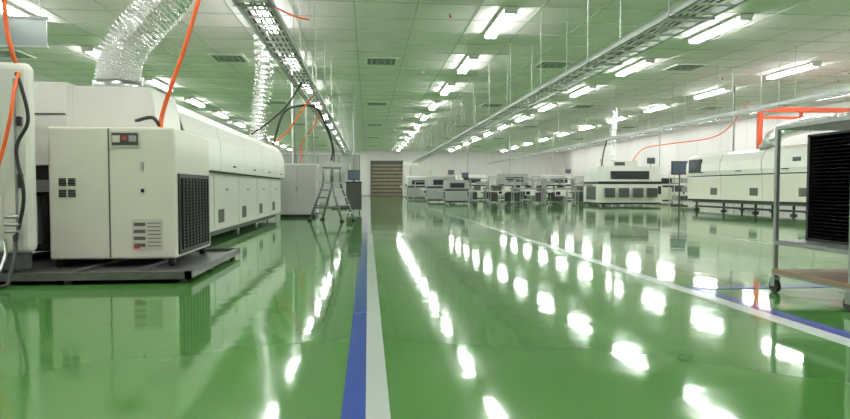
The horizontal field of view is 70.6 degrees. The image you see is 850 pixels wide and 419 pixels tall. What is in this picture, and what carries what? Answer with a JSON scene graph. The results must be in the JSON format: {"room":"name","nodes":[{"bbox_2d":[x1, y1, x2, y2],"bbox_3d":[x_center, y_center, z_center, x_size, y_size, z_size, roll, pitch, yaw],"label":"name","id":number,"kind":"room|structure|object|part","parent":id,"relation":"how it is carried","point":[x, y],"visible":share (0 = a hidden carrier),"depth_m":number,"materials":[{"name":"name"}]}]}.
{"room":"factory floor","nodes":[
{"label":"factory floor","id":0,"kind":"room"},
{"bbox_2d":[282,155,359,201],"bbox_3d":[-13.889,-2.235,42.866,18.370,3.400,0.160,0,2,-5],"label":"wall partition","id":1,"kind":"structure","parent":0,"point":[321,160],"depth_m":43.44,"materials":[{"name":"grey"}]},
{"bbox_2d":[280,151,564,194],"bbox_3d":[-3.961,-4.543,75.902,44.500,5.650,0.100,0,2,-5],"label":"wall","id":2,"kind":"structure","parent":0,"point":[439,164],"depth_m":76.66,"materials":[{"name":"paint"}]},
{"bbox_2d":[371,161,402,195],"bbox_3d":[-4.793,-3.935,75.689,4.100,4.450,0.150,0,2,-5],"label":"door","id":3,"kind":"structure","parent":2,"relation":"in","point":[386,176],"depth_m":75.65,"materials":[{"name":"brown metal"}]},
{"bbox_2d":[311,151,546,176],"bbox_3d":[-5.181,-4.587,75.731,42.040,5.510,0.008,0,2,-5],"label":"trim","id":4,"kind":"structure","parent":2,"relation":"attached to","point":[311,151],"depth_m":76.56,"materials":[{"name":"grey"}]},
{"bbox_2d":[0,196,849,418],"bbox_3d":[-0.171,-0.246,36.161,44.500,0.104,80.001,0,2,-5],"label":"floor","id":5,"kind":"structure","parent":0,"point":[478,321],"depth_m":4.40,"materials":[{"name":"green paint"}]},
{"bbox_2d":[0,0,36,288],"bbox_3d":[-5.272,-2.029,6.352,2.319,5.600,1.620,0,2,-5],"label":"machine","id":6,"kind":"object","parent":5,"relation":"on","point":[18,204],"visible":1,"depth_m":6.32,"materials":[{"name":"white metal"}]},
{"bbox_3d":[-5.074,-0.523,6.233,1.680,1.700,0.040,0,2,-5],"label":"door trim","id":7,"kind":"part","parent":6,"relation":"part of","materials":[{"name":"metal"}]},
{"bbox_3d":[-5.204,-0.542,6.331,2.040,2.030,0.180,0,2,-5],"label":"door panel","id":8,"kind":"part","parent":6,"relation":"part of","materials":[{"name":"white metal"}]},
{"bbox_2d":[0,0,284,284],"bbox_3d":[-5.105,-2.264,12.419,4.100,5.636,12.938,0,2,-5],"label":"machine","id":9,"kind":"object","parent":5,"relation":"on","point":[133,183],"visible":0.97,"depth_m":7.37,"materials":[{"name":"grey metal"}]},
{"bbox_2d":[177,105,284,178],"bbox_3d":[-5.609,-1.294,13.687,3.330,1.032,10.388,0,2,-5],"label":"hood","id":10,"kind":"object","parent":9,"relation":"attached to","point":[233,153],"depth_m":11.96,"materials":[{"name":"grey metal"}]},
{"bbox_2d":[279,164,318,217],"bbox_3d":[-4.370,-0.657,20.860,1.290,1.820,1.260,0,2,-5],"label":"storage cabinet","id":11,"kind":"object","parent":5,"relation":"on","point":[300,185],"visible":0.81,"depth_m":20.27,"materials":[{"name":"white metal"}]},
{"bbox_2d":[308,167,355,221],"bbox_3d":[-2.855,-0.483,18.407,1.270,1.648,0.770,1,2,25],"label":"step ladder","id":12,"kind":"object","parent":5,"relation":"on","point":[331,182],"visible":1,"depth_m":18.30,"materials":[{"name":"grey metal"}]},
{"bbox_2d":[329,164,349,206],"bbox_3d":[-4.279,-1.181,30.193,1.000,2.200,1.030,0,2,-5],"label":"tall cabinet","id":13,"kind":"object","parent":5,"relation":"on","point":[344,167],"visible":0.47,"depth_m":29.70,"materials":[{"name":"grey metal"}]},
{"bbox_2d":[346,170,361,212],"bbox_3d":[-2.819,-0.704,23.830,0.640,1.699,0.640,0,2,-5],"label":"trolley","id":14,"kind":"object","parent":5,"relation":"on","point":[353,189],"visible":0.8,"depth_m":23.55,"materials":[{"name":"grey metal"}]},
{"bbox_2d":[403,162,418,196],"bbox_3d":[-1.585,-3.341,66.788,1.700,3.900,1.570,0,2,-5],"label":"tall cabinet","id":15,"kind":"object","parent":5,"relation":"on","point":[409,168],"visible":0.39,"depth_m":66.02,"materials":[{"name":"white metal"}]},
{"bbox_2d":[401,175,425,199],"bbox_3d":[-0.639,-2.031,52.124,2.800,2.330,1.620,0,2,-5],"label":"printer","id":16,"kind":"object","parent":5,"relation":"on","point":[418,193],"visible":0.69,"depth_m":51.40,"materials":[{"name":"white metal"}]},
{"bbox_2d":[400,176,431,197],"bbox_3d":[-0.699,-2.468,60.144,3.600,2.630,1.820,0,2,-5],"label":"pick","id":17,"kind":"object","parent":5,"relation":"on","point":[406,177],"visible":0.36,"depth_m":59.42,"materials":[{"name":"white metal"}]},
{"bbox_2d":[412,181,425,200],"bbox_3d":[0.086,-1.467,47.685,2.200,1.520,0.650,0,2,-5],"label":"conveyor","id":18,"kind":"object","parent":5,"relation":"on","point":[415,181],"visible":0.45,"depth_m":47.34,"materials":[{"name":"grey metal"}]},
{"bbox_2d":[419,170,454,201],"bbox_3d":[1.109,-1.688,43.256,3.000,2.280,1.820,0,2,-5],"label":"machine","id":19,"kind":"object","parent":5,"relation":"on","point":[432,184],"visible":0.66,"depth_m":42.44,"materials":[{"name":"white metal"}]},
{"bbox_2d":[436,173,475,203],"bbox_3d":[1.980,-1.362,38.325,2.500,1.980,1.320,0,2,-5],"label":"machine","id":20,"kind":"object","parent":5,"relation":"on","point":[453,190],"visible":1,"depth_m":37.77,"materials":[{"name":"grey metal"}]},
{"bbox_2d":[448,180,473,202],"bbox_3d":[2.412,-1.234,41.180,1.800,1.520,0.650,0,2,-5],"label":"conveyor","id":21,"kind":"object","parent":5,"relation":"on","point":[471,188],"visible":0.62,"depth_m":41.01,"materials":[{"name":"grey metal"}]},
{"bbox_2d":[455,136,490,199],"bbox_3d":[3.831,-3.608,50.483,3.400,5.600,1.820,0,2,-5],"label":"machine","id":22,"kind":"object","parent":5,"relation":"on","point":[457,177],"visible":0.34,"depth_m":49.80,"materials":[{"name":"white metal"}]},
{"bbox_2d":[469,178,498,200],"bbox_3d":[4.554,-1.530,46.113,2.200,1.760,0.760,0,2,-5],"label":"workbench","id":23,"kind":"object","parent":5,"relation":"on","point":[476,188],"visible":0.6,"depth_m":46.13,"materials":[{"name":"grey metal"}]},
{"bbox_2d":[483,180,517,202],"bbox_3d":[5.280,-1.251,41.654,2.400,1.520,0.650,0,2,-5],"label":"conveyor","id":24,"kind":"object","parent":5,"relation":"on","point":[502,192],"visible":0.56,"depth_m":41.34,"materials":[{"name":"grey metal"}]},
{"bbox_2d":[488,176,522,203],"bbox_3d":[5.236,-1.274,38.950,2.200,1.760,0.760,0,2,-5],"label":"workbench","id":25,"kind":"object","parent":5,"relation":"on","point":[493,196],"visible":0.88,"depth_m":39.03,"materials":[{"name":"grey metal"}]},
{"bbox_2d":[497,134,531,199],"bbox_3d":[7.415,-3.620,50.823,3.400,5.600,1.820,0,2,-5],"label":"machine","id":26,"kind":"object","parent":5,"relation":"on","point":[509,174],"visible":0.44,"depth_m":50.19,"materials":[{"name":"grey metal"}]},
{"bbox_2d":[504,178,531,200],"bbox_3d":[7.242,-1.540,46.368,2.200,1.760,0.760,0,2,-5],"label":"workbench","id":27,"kind":"object","parent":5,"relation":"on","point":[517,183],"visible":0.33,"depth_m":46.48,"materials":[{"name":"grey metal"}]},
{"bbox_2d":[510,179,545,204],"bbox_3d":[6.351,-1.075,36.736,2.200,1.520,0.650,0,2,-5],"label":"conveyor","id":28,"kind":"object","parent":5,"relation":"on","point":[528,191],"visible":0.8,"depth_m":36.44,"materials":[{"name":"grey metal"}]},
{"bbox_2d":[529,181,562,201],"bbox_3d":[8.466,-1.262,41.956,2.400,1.520,0.650,0,2,-5],"label":"conveyor","id":29,"kind":"object","parent":5,"relation":"on","point":[559,182],"visible":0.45,"depth_m":41.66,"materials":[{"name":"grey metal"}]},
{"bbox_2d":[532,176,566,202],"bbox_3d":[8.123,-1.284,39.224,2.200,1.760,0.760,0,2,-5],"label":"workbench","id":30,"kind":"object","parent":5,"relation":"on","point":[537,197],"visible":0.73,"depth_m":39.33,"materials":[{"name":"grey metal"}]},
{"bbox_2d":[546,186,554,203],"bbox_3d":[8.034,-0.922,38.324,0.568,1.098,0.544,0,2,-5],"label":"stool","id":31,"kind":"object","parent":5,"relation":"on","point":[550,201],"visible":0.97,"depth_m":38.30,"materials":[{"name":"black plastic"}]},
{"bbox_2d":[538,178,567,200],"bbox_3d":[9.930,-1.549,46.623,2.200,1.760,0.760,0,2,-5],"label":"workbench","id":32,"kind":"object","parent":5,"relation":"on","point":[553,183],"visible":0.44,"depth_m":46.71,"materials":[{"name":"grey metal"}]},
{"bbox_2d":[539,169,574,199],"bbox_3d":[11.198,-3.633,51.182,3.400,5.600,1.820,0,2,-5],"label":"machine","id":33,"kind":"object","parent":5,"relation":"on","point":[567,182],"visible":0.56,"depth_m":50.53,"materials":[{"name":"white metal"}]},
{"bbox_2d":[540,179,576,205],"bbox_3d":[7.602,-0.982,34.144,2.000,1.520,0.650,0,2,-5],"label":"conveyor","id":34,"kind":"object","parent":5,"relation":"on","point":[558,191],"visible":1,"depth_m":33.87,"materials":[{"name":"grey metal"}]},
{"bbox_2d":[571,178,583,198],"bbox_3d":[12.618,-1.558,46.879,2.200,1.760,0.760,0,2,-5],"label":"workbench","id":35,"kind":"object","parent":5,"relation":"on","point":[579,183],"visible":0.08,"depth_m":46.89,"materials":[{"name":"grey metal"}]},
{"bbox_2d":[574,176,583,202],"bbox_3d":[11.010,-1.294,39.498,2.200,1.760,0.760,0,2,-5],"label":"workbench","id":36,"kind":"object","parent":5,"relation":"on","point":[579,196],"visible":0.32,"depth_m":39.43,"materials":[{"name":"grey metal"}]},
{"bbox_2d":[581,101,748,205],"bbox_3d":[13.113,-3.019,33.801,8.429,5.616,3.302,0,2,7],"label":"machine","id":37,"kind":"object","parent":5,"relation":"on","point":[616,182],"visible":0.97,"depth_m":33.11,"materials":[{"name":"white metal"}]},
{"bbox_2d":[659,132,684,202],"bbox_3d":[16.624,-3.292,41.659,3.200,5.600,1.620,0,2,-5],"label":"printer","id":38,"kind":"object","parent":5,"relation":"on","point":[664,178],"visible":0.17,"depth_m":41.01,"materials":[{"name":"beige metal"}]},
{"bbox_2d":[670,161,687,205],"bbox_3d":[14.275,-1.455,33.672,1.000,2.500,0.600,0,2,-5],"label":"display stand","id":39,"kind":"object","parent":5,"relation":"on","point":[677,167],"visible":0.84,"depth_m":33.55,"materials":[{"name":"black plastic"}]},
{"bbox_2d":[669,172,701,203],"bbox_3d":[16.153,-1.331,37.172,1.840,2.000,0.640,0,2,-5],"label":"storage rack","id":40,"kind":"object","parent":5,"relation":"on","point":[682,180],"visible":0.48,"depth_m":36.91,"materials":[{"name":"metal"}]},
{"bbox_2d":[686,73,849,215],"bbox_3d":[16.263,-2.604,21.911,6.604,5.638,13.712,0,2,-5],"label":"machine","id":41,"kind":"object","parent":5,"relation":"on","point":[742,177],"visible":0.69,"depth_m":23.98,"materials":[{"name":"grey metal"}]},
{"bbox_2d":[686,144,806,176],"bbox_3d":[14.475,-1.824,21.766,2.949,1.012,13.670,0,2,-5],"label":"hood","id":42,"kind":"object","parent":41,"relation":"attached to","point":[758,162],"depth_m":23.78,"materials":[{"name":"grey metal"}]},
{"bbox_3d":[16.322,-2.699,24.554,5.960,5.638,0.200,0,2,-5],"label":"pipe frame","id":43,"kind":"part","parent":41,"relation":"part of","materials":[{"name":"orange metal"}]},
{"bbox_2d":[769,115,849,311],"bbox_3d":[3.795,0.017,5.312,0.860,1.583,1.034,0,2,-5],"label":"trolley","id":44,"kind":"object","parent":5,"relation":"on","point":[839,278],"visible":1,"depth_m":5.50,"materials":[{"name":"galvanised steel"},{"name":"rubber"},{"name":"wood"}]},
{"bbox_2d":[805,130,849,244],"bbox_3d":[3.884,-0.193,5.313,0.500,0.994,0.750,0,2,-5],"label":"magazine rack","id":45,"kind":"object","parent":44,"relation":"on","point":[828,154],"visible":1,"depth_m":5.64,"materials":[{"name":"black plastic"}]},
{"bbox_2d":[0,0,849,151],"bbox_3d":[-0.171,-5.990,35.955,44.500,0.100,80.000,0,2,-5],"label":"ceiling","id":46,"kind":"structure","parent":0,"point":[224,72],"depth_m":21.89,"materials":[{"name":"paint"}]},
{"bbox_2d":[0,49,36,57],"bbox_3d":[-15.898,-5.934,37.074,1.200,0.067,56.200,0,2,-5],"label":"ceiling vent","id":47,"kind":"object","parent":46,"relation":"in","point":[4,53],"visible":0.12,"depth_m":20.66,"materials":[{"name":"white metal"}]},
{"bbox_2d":[7,2,32,15],"label":"ceiling lights","id":48,"kind":"object","parent":46,"relation":"attached to","point":[13,10],"depth_m":15.47,"materials":[{"name":"white plastic"}]},
{"bbox_2d":[0,0,48,48],"bbox_3d":[-7.436,-3.965,10.725,1.290,2.118,0.050,0,2,-5],"label":"hanging sign","id":49,"kind":"object","parent":46,"relation":"hanging from","point":[25,31],"visible":0.82,"depth_m":10.76,"materials":[{"name":"grey plastic"}]},
{"bbox_2d":[81,46,99,56],"label":"ceiling lights","id":50,"kind":"object","parent":46,"relation":"attached to","point":[91,50],"depth_m":19.68,"materials":[{"name":"white plastic"}]},
{"bbox_2d":[144,77,168,90],"label":"ceiling lights","id":51,"kind":"object","parent":46,"relation":"attached to","point":[152,80],"depth_m":25.87,"materials":[{"name":"white plastic"}]},
{"bbox_2d":[184,97,205,106],"label":"ceiling lights","id":52,"kind":"object","parent":46,"relation":"attached to","point":[190,99],"depth_m":31.57,"materials":[{"name":"white plastic"}]},
{"bbox_2d":[212,111,227,118],"label":"ceiling lights","id":53,"kind":"object","parent":46,"relation":"attached to","point":[218,113],"depth_m":36.98,"materials":[{"name":"white plastic"}]},
{"bbox_2d":[207,54,249,62],"bbox_3d":[-6.903,-5.364,21.151,1.216,0.067,1.325,0,2,-5],"label":"ceiling vent","id":54,"kind":"object","parent":46,"relation":"in","point":[229,57],"depth_m":21.21,"materials":[{"name":"grey metal"}]},
{"bbox_2d":[248,2,279,33],"label":"ceiling lights","id":55,"kind":"object","parent":46,"relation":"attached to","point":[264,13],"depth_m":16.08,"materials":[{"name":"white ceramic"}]},
{"bbox_2d":[270,100,287,103],"bbox_3d":[-7.794,-5.749,31.905,0.912,0.067,1.205,0,2,-5],"label":"ceiling vent","id":56,"kind":"object","parent":46,"relation":"in","point":[272,101],"depth_m":32.13,"materials":[{"name":"grey metal"}]},
{"bbox_2d":[232,0,352,163],"bbox_3d":[-4.918,-3.815,30.049,2.010,3.802,59.002,0,2,-6],"label":"cable tray","id":57,"kind":"object","parent":46,"relation":"hanging from","point":[269,5],"visible":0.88,"depth_m":13.06,"materials":[{"name":"grey metal"}]},
{"bbox_2d":[291,48,353,169],"bbox_3d":[-4.093,-2.660,23.453,1.012,5.638,7.345,0,2,6],"label":"pipes","id":58,"kind":"object","parent":46,"relation":"hanging from","point":[305,48],"visible":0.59,"depth_m":21.50,"materials":[{"name":"grey metal"}]},
{"bbox_2d":[366,123,382,125],"bbox_3d":[-3.632,-6.154,43.237,1.165,0.067,1.408,0,2,-5],"label":"ceiling vent","id":59,"kind":"object","parent":46,"relation":"in","point":[367,124],"depth_m":43.42,"materials":[{"name":"grey metal"}]},
{"bbox_2d":[366,101,387,104],"bbox_3d":[-2.578,-5.764,32.329,1.145,0.067,1.155,0,2,-5],"label":"ceiling vent","id":60,"kind":"object","parent":46,"relation":"in","point":[367,102],"depth_m":32.55,"materials":[{"name":"grey metal"}]},
{"bbox_2d":[365,57,398,64],"bbox_3d":[-1.561,-5.380,21.616,1.164,0.067,1.307,0,2,-5],"label":"ceiling vent","id":61,"kind":"object","parent":46,"relation":"in","point":[381,60],"depth_m":21.66,"materials":[{"name":"grey metal"}]},
{"bbox_2d":[397,100,440,150],"label":"ceiling lights","id":62,"kind":"object","parent":46,"relation":"attached to","point":[435,103],"depth_m":39.81,"materials":[{"name":"white plastic"}]},
{"bbox_2d":[386,13,452,149],"bbox_3d":[-1.595,-6.013,39.839,0.120,0.107,64.120,0,2,-5],"label":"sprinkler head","id":63,"kind":"object","parent":46,"relation":"attached to","point":[450,15],"visible":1,"depth_m":15.96},
{"bbox_2d":[440,82,455,94],"label":"ceiling lights","id":64,"kind":"object","parent":46,"relation":"attached to","point":[447,88],"depth_m":27.28,"materials":[{"name":"white plastic"}]},
{"bbox_2d":[452,124,470,126],"bbox_3d":[2.655,-6.178,43.894,1.191,0.067,1.515,0,2,-5],"label":"ceiling vent","id":65,"kind":"object","parent":46,"relation":"in","point":[455,125],"depth_m":44.05,"materials":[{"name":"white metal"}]},
{"bbox_2d":[457,54,478,73],"label":"ceiling lights","id":66,"kind":"object","parent":46,"relation":"attached to","point":[470,59],"depth_m":21.96,"materials":[{"name":"white plastic"}]},
{"bbox_2d":[449,131,493,150],"label":"ceiling lights","id":67,"kind":"object","parent":46,"relation":"attached to","point":[490,132],"depth_m":55.69,"materials":[{"name":"white plastic"}]},
{"bbox_2d":[479,103,504,106],"bbox_3d":[3.703,-5.790,33.060,1.214,0.067,1.308,0,2,-5],"label":"ceiling vent","id":68,"kind":"object","parent":46,"relation":"in","point":[484,104],"depth_m":33.29,"materials":[{"name":"grey metal"}]},
{"bbox_2d":[484,7,517,38],"label":"ceiling lights","id":69,"kind":"object","parent":46,"relation":"attached to","point":[505,15],"depth_m":16.43,"materials":[{"name":"white plastic"}]},
{"bbox_2d":[515,114,530,121],"label":"ceiling lights","id":70,"kind":"object","parent":46,"relation":"attached to","point":[525,116],"depth_m":39.02,"materials":[{"name":"white plastic"}]},
{"bbox_2d":[521,125,539,126],"bbox_3d":[7.783,-6.190,44.240,1.220,0.067,0.824,0,2,-5],"label":"ceiling vent","id":71,"kind":"object","parent":46,"relation":"in","point":[523,125],"depth_m":44.58,"materials":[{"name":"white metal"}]},
{"bbox_2d":[538,102,557,110],"label":"ceiling lights","id":72,"kind":"object","parent":46,"relation":"attached to","point":[548,106],"depth_m":33.39,"materials":[{"name":"white plastic"}]},
{"bbox_2d":[533,60,573,68],"bbox_3d":[4.728,-5.403,22.240,1.233,0.067,1.360,0,2,-5],"label":"ceiling vent","id":73,"kind":"object","parent":46,"relation":"in","point":[554,64],"depth_m":22.30,"materials":[{"name":"grey metal"}]},
{"bbox_2d":[492,108,648,157],"bbox_3d":[8.486,-5.017,42.672,9.813,2.301,32.210,0,2,-5],"label":"rods","id":74,"kind":"object","parent":46,"relation":"hanging from","point":[532,108],"visible":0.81,"depth_m":37.48,"materials":[{"name":"grey metal"}]},
{"bbox_2d":[412,0,747,162],"bbox_3d":[1.897,-4.740,31.673,0.760,2.068,61.000,0,2,-5],"label":"cable tray","id":75,"kind":"object","parent":46,"relation":"hanging from","point":[669,16],"visible":1,"depth_m":12.24,"materials":[{"name":"grey metal"}]},
{"bbox_2d":[569,104,595,107],"bbox_3d":[8.837,-5.805,33.483,1.256,0.067,1.295,0,2,-5],"label":"ceiling vent","id":76,"kind":"object","parent":46,"relation":"in","point":[577,105],"depth_m":33.71,"materials":[{"name":"grey metal"}]},
{"bbox_2d":[569,85,596,96],"label":"ceiling lights","id":77,"kind":"object","parent":46,"relation":"attached to","point":[587,88],"depth_m":27.97,"materials":[{"name":"white plastic"}]},
{"bbox_2d":[618,126,638,127],"bbox_3d":[15.292,-6.216,44.969,1.289,0.067,0.852,0,2,-5],"label":"ceiling vent","id":78,"kind":"object","parent":46,"relation":"in","point":[622,126],"depth_m":45.39,"materials":[{"name":"white metal"}]},
{"bbox_2d":[615,58,654,76],"label":"ceiling lights","id":79,"kind":"object","parent":46,"relation":"attached to","point":[644,62],"depth_m":22.49,"materials":[{"name":"white plastic"}]},
{"bbox_2d":[643,104,671,112],"label":"ceiling lights","id":80,"kind":"object","parent":46,"relation":"attached to","point":[662,106],"depth_m":34.21,"materials":[{"name":"white plastic"}]},
{"bbox_2d":[487,46,849,163],"bbox_3d":[9.703,-5.122,40.956,0.620,1.968,52.020,0,2,-5],"label":"cable tray","id":81,"kind":"object","parent":46,"relation":"hanging from","point":[844,91],"visible":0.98,"depth_m":22.86,"materials":[{"name":"grey metal"}]},
{"bbox_2d":[662,63,708,70],"bbox_3d":[9.859,-5.420,22.724,1.266,0.067,1.356,0,2,-5],"label":"ceiling vent","id":82,"kind":"object","parent":46,"relation":"in","point":[684,67],"depth_m":22.80,"materials":[{"name":"white metal"}]},
{"bbox_2d":[695,106,725,109],"bbox_3d":[16.305,-5.834,34.298,1.341,0.067,1.385,0,2,-5],"label":"ceiling vent","id":83,"kind":"object","parent":46,"relation":"in","point":[710,107],"depth_m":34.53,"materials":[{"name":"white metal"}]},
{"bbox_2d":[693,87,731,98],"label":"ceiling lights","id":84,"kind":"object","parent":46,"relation":"attached to","point":[720,90],"depth_m":28.56,"materials":[{"name":"white plastic"}]},
{"bbox_2d":[688,14,753,43],"label":"ceiling lights","id":85,"kind":"object","parent":46,"relation":"attached to","point":[739,19],"depth_m":17.04,"materials":[{"name":"white plastic"}]},
{"bbox_2d":[765,62,821,78],"label":"ceiling lights","id":86,"kind":"object","parent":46,"relation":"attached to","point":[810,65],"depth_m":23.15,"materials":[{"name":"white plastic"}]},
{"bbox_2d":[565,100,849,195],"bbox_3d":[22.029,-3.192,38.166,0.100,5.650,80.000,0,2,-5],"label":"wall","id":87,"kind":"structure","parent":0,"point":[576,160],"depth_m":48.38,"materials":[{"name":"paint"}]},
{"bbox_2d":[595,113,811,165],"bbox_3d":[22.163,-3.171,36.185,0.008,5.510,75.030,0,2,-5],"label":"trim","id":88,"kind":"structure","parent":87,"relation":"attached to","point":[811,113],"depth_m":46.61,"materials":[{"name":"grey"}]}
]}

